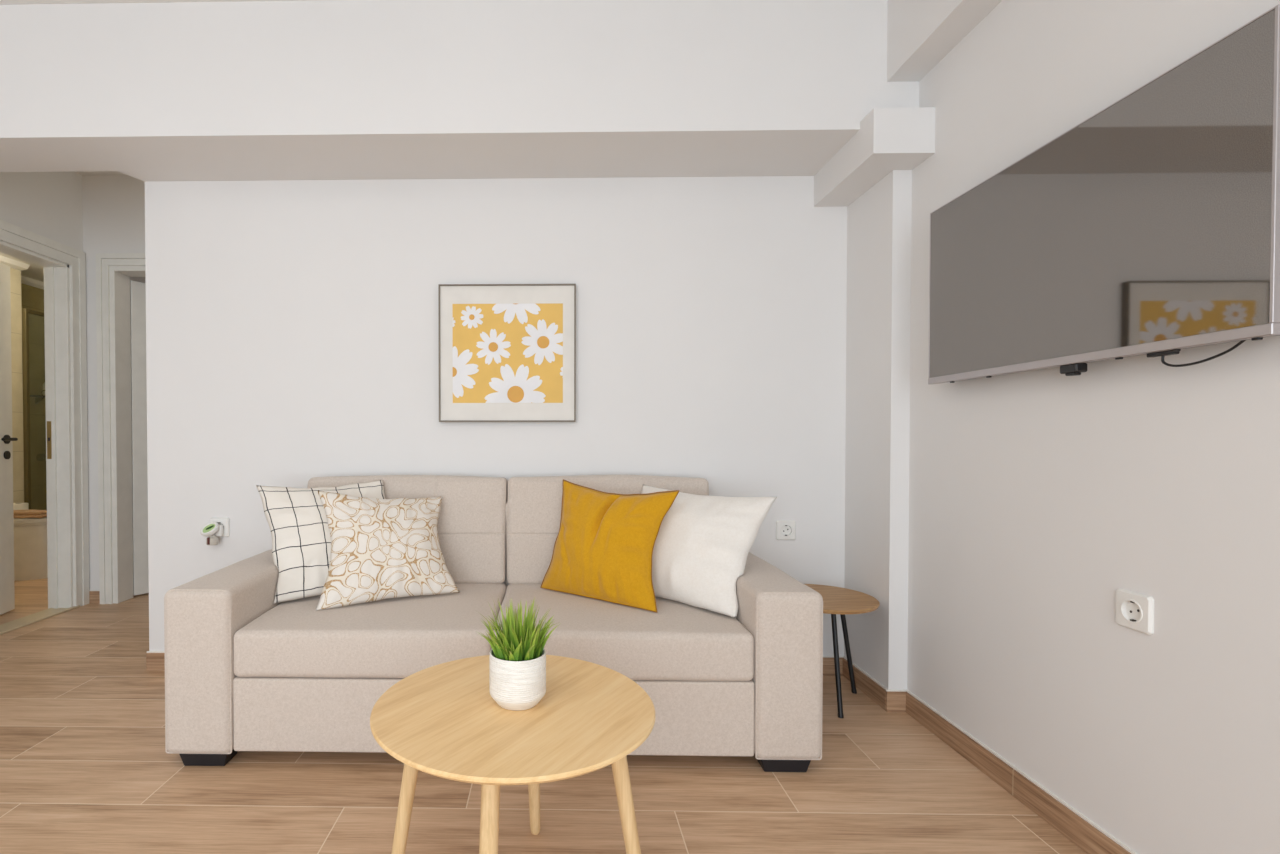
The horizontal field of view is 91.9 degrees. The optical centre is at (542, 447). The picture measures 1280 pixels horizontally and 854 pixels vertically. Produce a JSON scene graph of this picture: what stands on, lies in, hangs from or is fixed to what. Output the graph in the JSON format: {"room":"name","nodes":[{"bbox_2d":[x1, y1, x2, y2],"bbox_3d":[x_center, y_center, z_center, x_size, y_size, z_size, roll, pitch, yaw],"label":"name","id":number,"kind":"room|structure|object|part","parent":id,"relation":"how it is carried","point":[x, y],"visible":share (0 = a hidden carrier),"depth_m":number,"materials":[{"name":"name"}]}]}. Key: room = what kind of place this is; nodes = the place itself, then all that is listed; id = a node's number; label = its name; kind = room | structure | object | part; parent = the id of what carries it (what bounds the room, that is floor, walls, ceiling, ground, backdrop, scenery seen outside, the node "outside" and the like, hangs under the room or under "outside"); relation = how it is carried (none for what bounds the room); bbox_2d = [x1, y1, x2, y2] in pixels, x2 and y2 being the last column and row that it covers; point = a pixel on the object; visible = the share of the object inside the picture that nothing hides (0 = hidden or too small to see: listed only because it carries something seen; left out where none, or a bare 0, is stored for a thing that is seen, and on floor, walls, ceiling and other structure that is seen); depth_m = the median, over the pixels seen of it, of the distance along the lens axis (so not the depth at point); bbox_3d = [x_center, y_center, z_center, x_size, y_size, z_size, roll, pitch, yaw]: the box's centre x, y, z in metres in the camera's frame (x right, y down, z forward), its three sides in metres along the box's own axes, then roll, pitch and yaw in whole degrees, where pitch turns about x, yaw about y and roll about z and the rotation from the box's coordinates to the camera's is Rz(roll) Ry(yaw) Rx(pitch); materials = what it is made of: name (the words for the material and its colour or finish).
{"room":"living room","nodes":[
{"label":"living room","id":0,"kind":"room"},
{"bbox_2d":[10,268,23,502],"bbox_3d":[-4.109,-0.253,3.398,0.150,2.400,2.640,0,1,1],"label":"wall","id":1,"kind":"structure","parent":0,"point":[15,275],"depth_m":4.67,"materials":[{"name":"beige tile"}]},
{"bbox_2d":[0,255,43,289],"bbox_3d":[-4.140,-1.366,3.846,0.370,0.050,3.330,0,1,1],"label":"trim","id":2,"kind":"structure","parent":1,"relation":"attached to","point":[11,263],"depth_m":4.67,"materials":[{"name":"white paint"}]},
{"bbox_2d":[0,253,43,281],"bbox_3d":[-3.679,-1.451,3.851,1.590,0.120,3.600,0,1,1],"label":"ceiling","id":3,"kind":"structure","parent":0,"point":[35,272],"depth_m":4.88,"materials":[{"name":"white paint"}]},
{"bbox_2d":[21,283,46,508],"bbox_3d":[-3.656,-0.280,5.069,1.590,2.400,1.200,0,1,1],"label":"wall","id":4,"kind":"structure","parent":0,"point":[32,298],"depth_m":5.19,"materials":[{"name":"green tile"}]},
{"bbox_2d":[30,390,44,403],"bbox_3d":[-4.243,-0.431,5.194,0.110,0.119,0.170,0,1,1],"label":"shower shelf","id":5,"kind":"object","parent":4,"relation":"attached to","point":[38,398],"visible":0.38,"depth_m":5.18,"materials":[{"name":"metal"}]},
{"bbox_2d":[36,454,45,460],"bbox_3d":[-4.202,-0.512,5.296,0.188,1.242,0.300,0,1,1],"label":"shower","id":6,"kind":"object","parent":4,"relation":"attached to","point":[40,457],"visible":0.05,"depth_m":5.16,"materials":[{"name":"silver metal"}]},
{"bbox_2d":[0,171,145,282],"bbox_3d":[-2.871,-0.313,1.502,0.120,2.578,8.100,0,1,1],"label":"wall","id":7,"kind":"structure","parent":0,"point":[45,204],"depth_m":3.42,"materials":[{"name":"white paint"}]},
{"bbox_2d":[0,605,79,634],"bbox_3d":[-2.827,0.944,3.204,0.142,0.011,0.865,0,1,1],"label":"threshold","id":8,"kind":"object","parent":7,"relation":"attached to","point":[33,618],"depth_m":3.36,"materials":[{"name":"brown wood"}]},
{"bbox_2d":[0,220,88,614],"bbox_3d":[-2.937,-0.106,3.200,0.362,2.112,0.985,0,1,1],"label":"door","id":9,"kind":"structure","parent":7,"relation":"in","point":[64,266],"depth_m":3.57,"materials":[{"name":"white paint"}]},
{"bbox_3d":[-3.018,-0.049,3.448,0.064,0.052,0.146,0,1,-12],"label":"lever handle","id":10,"kind":"part","parent":9,"relation":"part of","materials":[{"name":"black metal"}]},
{"bbox_3d":[-2.883,-0.046,3.572,0.025,0.220,0.004,0,1,1],"label":"strike plate","id":11,"kind":"part","parent":9,"relation":"part of","materials":[{"name":"gold metal"}]},
{"bbox_2d":[82,175,144,589],"bbox_3d":[-1.247,-0.347,3.725,3.040,2.578,0.120,0,1,1],"label":"wall","id":12,"kind":"structure","parent":0,"point":[113,206],"depth_m":3.68,"materials":[{"name":"white paint"}]},
{"bbox_2d":[89,590,99,603],"bbox_3d":[-2.721,0.902,3.709,0.093,0.080,0.010,0,1,1],"label":"baseboard","id":13,"kind":"structure","parent":12,"relation":"attached to","point":[94,595],"depth_m":3.70,"materials":[{"name":"wood"}]},
{"bbox_2d":[0,0,312,175],"bbox_3d":[-0.716,-1.655,1.689,4.380,0.100,9.000,0,1,1],"label":"ceiling","id":14,"kind":"structure","parent":0,"point":[2,2],"depth_m":2.21,"materials":[{"name":"white paint"}]},
{"bbox_2d":[0,0,918,181],"bbox_3d":[-0.727,-1.376,2.401,4.130,0.480,0.386,0,1,1],"label":"beam","id":15,"kind":"structure","parent":14,"relation":"attached to","point":[315,89],"depth_m":2.21,"materials":[{"name":"white paint"}]},
{"bbox_2d":[814,107,934,206],"bbox_3d":[1.233,-1.083,2.320,0.207,0.153,0.480,0,1,1],"label":"beam","id":16,"kind":"structure","parent":15,"relation":"attached to","point":[887,140],"depth_m":2.14,"materials":[{"name":"white paint"}]},
{"bbox_2d":[887,0,1001,81],"bbox_3d":[1.229,-1.417,-0.239,0.114,0.314,4.814,0,1,1],"label":"beam","id":17,"kind":"structure","parent":14,"relation":"attached to","point":[920,33],"depth_m":1.99,"materials":[{"name":"white paint"}]},
{"bbox_2d":[145,176,846,655],"bbox_3d":[-0.120,-0.331,2.658,3.165,2.578,0.120,0,1,1],"label":"wall","id":18,"kind":"structure","parent":0,"point":[292,326],"depth_m":2.60,"materials":[{"name":"white paint"}]},
{"bbox_2d":[210,518,229,536],"bbox_3d":[-1.389,0.341,2.628,0.083,0.083,0.010,0,1,1],"label":"wall socket","id":19,"kind":"object","parent":18,"relation":"attached to","point":[225,522],"visible":0.56,"depth_m":2.62,"materials":[{"name":"white plastic"}]},
{"bbox_2d":[200,522,223,544],"bbox_3d":[-1.407,0.362,2.593,0.079,0.094,0.076,0,1,1],"label":"air freshener","id":20,"kind":"object","parent":19,"relation":"attached to","point":[213,529],"visible":1,"depth_m":2.58,"materials":[{"name":"white plastic"}]},
{"bbox_3d":[-1.409,0.339,2.583,0.054,0.033,0.039,0,1,1],"label":"green dish","id":21,"kind":"part","parent":20,"relation":"part of","materials":[{"name":"green plastic"}]},
{"bbox_2d":[206,535,218,544],"bbox_3d":[-1.401,0.389,2.593,0.048,0.040,0.051,0,1,1],"label":"bottle","id":22,"kind":"object","parent":20,"relation":"on","point":[212,539],"depth_m":2.58,"materials":[{"name":"white plastic"}]},
{"bbox_2d":[146,651,844,674],"bbox_3d":[-0.219,0.919,2.615,2.985,0.080,0.010,0,1,1],"label":"baseboard","id":23,"kind":"structure","parent":18,"relation":"attached to","point":[155,660],"depth_m":2.64,"materials":[{"name":"wood"}]},
{"bbox_2d":[438,284,575,421],"bbox_3d":[-0.151,-0.399,2.582,0.576,0.577,0.032,0,1,1],"label":"framed print","id":24,"kind":"object","parent":18,"relation":"attached to","point":[507,352],"visible":1,"depth_m":2.57,"materials":[{"name":"paper"}]},
{"bbox_2d":[776,520,795,539],"bbox_3d":[1.025,0.347,2.581,0.083,0.083,0.010,0,1,1],"label":"wall socket","id":25,"kind":"object","parent":18,"relation":"attached to","point":[785,529],"visible":1,"depth_m":2.58,"materials":[{"name":"white plastic"}]},
{"bbox_2d":[0,578,1086,853],"bbox_3d":[-1.546,1.023,1.747,6.040,0.100,9.000,0,1,1],"label":"floor","id":26,"kind":"structure","parent":0,"point":[86,767],"depth_m":1.72,"materials":[{"name":"brown wood"}]},
{"bbox_2d":[14,518,47,580],"bbox_3d":[-3.743,0.714,4.471,0.530,0.432,0.386,0,1,1],"label":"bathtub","id":27,"kind":"object","parent":26,"relation":"on","point":[30,534],"visible":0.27,"depth_m":4.31,"materials":[{"name":"white ceramic"}]},
{"bbox_2d":[13,503,28,509],"bbox_3d":[-3.896,0.454,4.545,0.116,0.085,0.116,0,1,1],"label":"toilet roll","id":28,"kind":"object","parent":27,"relation":"on","point":[16,506],"visible":0.54,"depth_m":4.51,"materials":[{"name":"white paper"}]},
{"bbox_2d":[13,509,46,517],"bbox_3d":[-3.696,0.473,4.411,0.328,0.048,0.182,0,1,1],"label":"folded towel","id":29,"kind":"object","parent":27,"relation":"on","point":[25,513],"visible":0.66,"depth_m":4.33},
{"bbox_3d":[-3.728,0.535,4.468,0.490,0.015,0.380,0,1,1],"label":"seat","id":30,"kind":"part","parent":27,"relation":"part of","materials":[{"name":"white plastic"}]},
{"bbox_3d":[-3.725,0.512,4.468,0.495,0.028,0.386,0,1,1],"label":"lid","id":31,"kind":"part","parent":27,"relation":"part of","materials":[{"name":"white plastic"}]},
{"bbox_2d":[22,308,43,508],"bbox_3d":[-3.985,-0.081,5.125,0.030,2.000,0.808,0,1,1],"label":"screen","id":32,"kind":"object","parent":26,"relation":"on","point":[25,312],"visible":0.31,"depth_m":4.72,"materials":[{"name":"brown glass"}]},
{"bbox_2d":[164,475,822,771],"bbox_3d":[-0.151,0.540,2.205,1.993,0.850,0.774,0,1,1],"label":"sofa","id":33,"kind":"object","parent":26,"relation":"on","point":[245,670],"visible":0.59,"depth_m":1.85,"materials":[{"name":"beige fabric"}]},
{"bbox_3d":[-1.033,0.949,1.904,0.148,0.043,0.089,0,1,1],"label":"leg","id":34,"kind":"part","parent":33,"relation":"part of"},
{"bbox_3d":[-1.039,0.674,2.225,0.216,0.516,0.772,0,1,1],"label":"armrest","id":35,"kind":"part","parent":33,"relation":"part of","materials":[{"name":"beige fabric"}]},
{"bbox_2d":[256,480,385,602],"bbox_3d":[-0.791,0.333,2.309,0.529,0.405,0.251,0,1,-24],"label":"pillow","id":36,"kind":"object","parent":33,"relation":"on","point":[296,518],"visible":0.5,"depth_m":2.22,"materials":[{"name":"white fabric"}]},
{"bbox_2d":[233,583,506,677],"bbox_3d":[-0.543,0.618,2.159,0.784,0.159,0.653,0,1,1],"label":"seat cushion","id":37,"kind":"object","parent":33,"relation":"on","point":[400,637],"depth_m":1.84,"materials":[{"name":"beige fabric"}]},
{"bbox_2d":[316,490,459,609],"bbox_3d":[-0.573,0.344,2.220,0.500,0.381,0.225,0,1,-27],"label":"pillow","id":38,"kind":"object","parent":33,"relation":"on","point":[381,549],"visible":1,"depth_m":2.17,"materials":[{"name":"beige fabric"}]},
{"bbox_2d":[307,475,507,583],"bbox_3d":[-0.556,0.332,2.506,0.817,0.440,0.174,0,1,1],"label":"cushion","id":39,"kind":"object","parent":33,"relation":"on","point":[472,525],"depth_m":2.45,"materials":[{"name":"beige fabric"}]},
{"bbox_3d":[-0.141,0.565,2.535,1.536,0.690,0.105,0,1,1],"label":"frame","id":40,"kind":"part","parent":33,"relation":"part of","materials":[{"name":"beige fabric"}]},
{"bbox_2d":[507,475,708,583],"bbox_3d":[0.264,0.331,2.489,0.818,0.440,0.176,0,1,1],"label":"cushion","id":41,"kind":"object","parent":33,"relation":"on","point":[534,503],"depth_m":2.45,"materials":[{"name":"beige fabric"}]},
{"bbox_2d":[541,479,679,612],"bbox_3d":[0.215,0.332,2.223,0.502,0.410,0.232,1,1,30],"label":"pillow","id":42,"kind":"object","parent":33,"relation":"on","point":[604,544],"visible":1,"depth_m":2.17,"materials":[{"name":"yellow fabric"}]},
{"bbox_2d":[491,584,753,680],"bbox_3d":[0.243,0.618,2.143,0.791,0.160,0.654,0,1,1],"label":"seat cushion","id":43,"kind":"object","parent":33,"relation":"on","point":[681,641],"depth_m":1.83,"materials":[{"name":"beige fabric"}]},
{"bbox_2d":[641,484,776,617],"bbox_3d":[0.528,0.344,2.216,0.530,0.391,0.279,1,1,42],"label":"pillow","id":44,"kind":"object","parent":33,"relation":"on","point":[703,543],"visible":0.67,"depth_m":2.11,"materials":[{"name":"white fabric"}]},
{"bbox_3d":[0.740,0.674,2.190,0.209,0.515,0.773,0,1,1],"label":"armrest","id":45,"kind":"part","parent":33,"relation":"part of","materials":[{"name":"beige fabric"}]},
{"bbox_3d":[0.727,0.949,1.869,0.148,0.043,0.089,0,1,1],"label":"leg","id":46,"kind":"part","parent":33,"relation":"part of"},
{"bbox_2d":[370,655,654,853],"bbox_3d":[-0.060,0.756,1.282,0.580,0.452,0.580,0,1,1],"label":"coffee table","id":47,"kind":"object","parent":26,"relation":"on","point":[443,720],"visible":0.94,"depth_m":1.19,"materials":[{"name":"brown wood"}]},
{"bbox_3d":[-0.292,0.762,1.317,0.097,0.437,0.033,0,1,9],"label":"leg","id":48,"kind":"part","parent":47,"relation":"part of","materials":[{"name":"brown wood"}]},
{"bbox_3d":[-0.095,0.767,1.049,0.033,0.437,0.097,0,1,9],"label":"leg","id":49,"kind":"part","parent":47,"relation":"part of","materials":[{"name":"brown wood"}]},
{"bbox_2d":[478,597,559,710],"bbox_3d":[-0.051,0.422,1.274,0.179,0.216,0.192,0,1,1],"label":"potted grass","id":50,"kind":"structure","parent":47,"relation":"on","point":[517,655],"depth_m":1.24,"materials":[{"name":"white ceramic"}]},
{"bbox_2d":[489,649,545,710],"bbox_3d":[-0.052,0.477,1.277,0.118,0.106,0.118,0,1,1],"label":"pot","id":51,"kind":"object","parent":50,"relation":"attached to","point":[517,682],"depth_m":1.23,"materials":[{"name":"white ceramic"}]},
{"bbox_3d":[-0.025,0.759,1.514,0.033,0.437,0.097,0,1,9],"label":"leg","id":52,"kind":"part","parent":47,"relation":"part of","materials":[{"name":"brown wood"}]},
{"bbox_3d":[0.172,0.763,1.246,0.097,0.437,0.033,0,1,9],"label":"leg","id":53,"kind":"part","parent":47,"relation":"part of","materials":[{"name":"brown wood"}]},
{"bbox_2d":[804,584,879,717],"bbox_3d":[1.051,0.763,2.327,0.400,0.404,0.400,0,1,1],"label":"side table","id":54,"kind":"object","parent":26,"relation":"on","point":[836,600],"visible":0.53,"depth_m":2.24,"materials":[{"name":"brown wood"}]},
{"bbox_3d":[1.067,0.773,2.221,0.020,0.387,0.082,0,1,1],"label":"leg","id":55,"kind":"part","parent":54,"relation":"part of","materials":[{"name":"black metal"}]},
{"bbox_3d":[1.189,0.771,2.391,0.094,0.388,0.019,0,1,-20],"label":"leg","id":56,"kind":"part","parent":54,"relation":"part of","materials":[{"name":"black metal"}]},
{"bbox_2d":[843,657,886,710],"bbox_3d":[1.264,0.922,2.412,0.010,0.080,0.336,0,1,1],"label":"baseboard","id":57,"kind":"structure","parent":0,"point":[867,684],"depth_m":2.37,"materials":[{"name":"wood"}]},
{"bbox_2d":[844,170,911,689],"bbox_3d":[1.304,-0.023,2.402,0.068,1.970,0.346,0,1,1],"label":"pillar","id":58,"kind":"structure","parent":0,"point":[879,221],"depth_m":2.30,"materials":[{"name":"white paint"}]},
{"bbox_2d":[886,689,907,711],"bbox_3d":[1.295,0.925,2.239,0.078,0.080,0.010,0,1,1],"label":"baseboard","id":59,"kind":"structure","parent":58,"relation":"attached to","point":[895,698],"depth_m":2.23,"materials":[{"name":"wood"}]},
{"bbox_2d":[907,0,1279,853],"bbox_3d":[1.350,-0.288,-0.031,0.120,2.578,5.200,0,1,1],"label":"wall","id":60,"kind":"structure","parent":0,"point":[1036,497],"depth_m":1.45,"materials":[{"name":"white paint"}]},
{"bbox_2d":[906,691,1136,853],"bbox_3d":[1.281,0.963,-0.188,0.010,0.080,4.844,0,1,1],"label":"baseboard","id":61,"kind":"structure","parent":60,"relation":"attached to","point":[1084,833],"depth_m":1.68,"materials":[{"name":"wood"}]},
{"bbox_2d":[928,4,1279,383],"bbox_3d":[1.283,-0.461,1.514,0.072,0.590,0.960,0,1,1],"label":"television","id":62,"kind":"object","parent":60,"relation":"attached to","point":[1150,226],"visible":1,"depth_m":1.29,"materials":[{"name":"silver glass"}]},
{"bbox_2d":[1116,589,1153,634],"bbox_3d":[1.312,0.363,1.360,0.010,0.083,0.083,0,1,1],"label":"wall socket","id":63,"kind":"object","parent":60,"relation":"attached to","point":[1137,608],"visible":1,"depth_m":1.35,"materials":[{"name":"white plastic"}]},
{"bbox_3d":[-1.226,-0.364,4.762,3.040,2.578,1.955,0,1,1],"label":"wall","id":64,"kind":"structure","parent":0,"visible":0},
{"bbox_2d":[96,253,148,603],"bbox_3d":[-2.167,-0.117,4.079,0.997,2.106,0.827,0,1,1],"label":"door","id":65,"kind":"structure","parent":64,"relation":"in","point":[120,301],"depth_m":3.73,"materials":[{"name":"white paint"}]}
]}

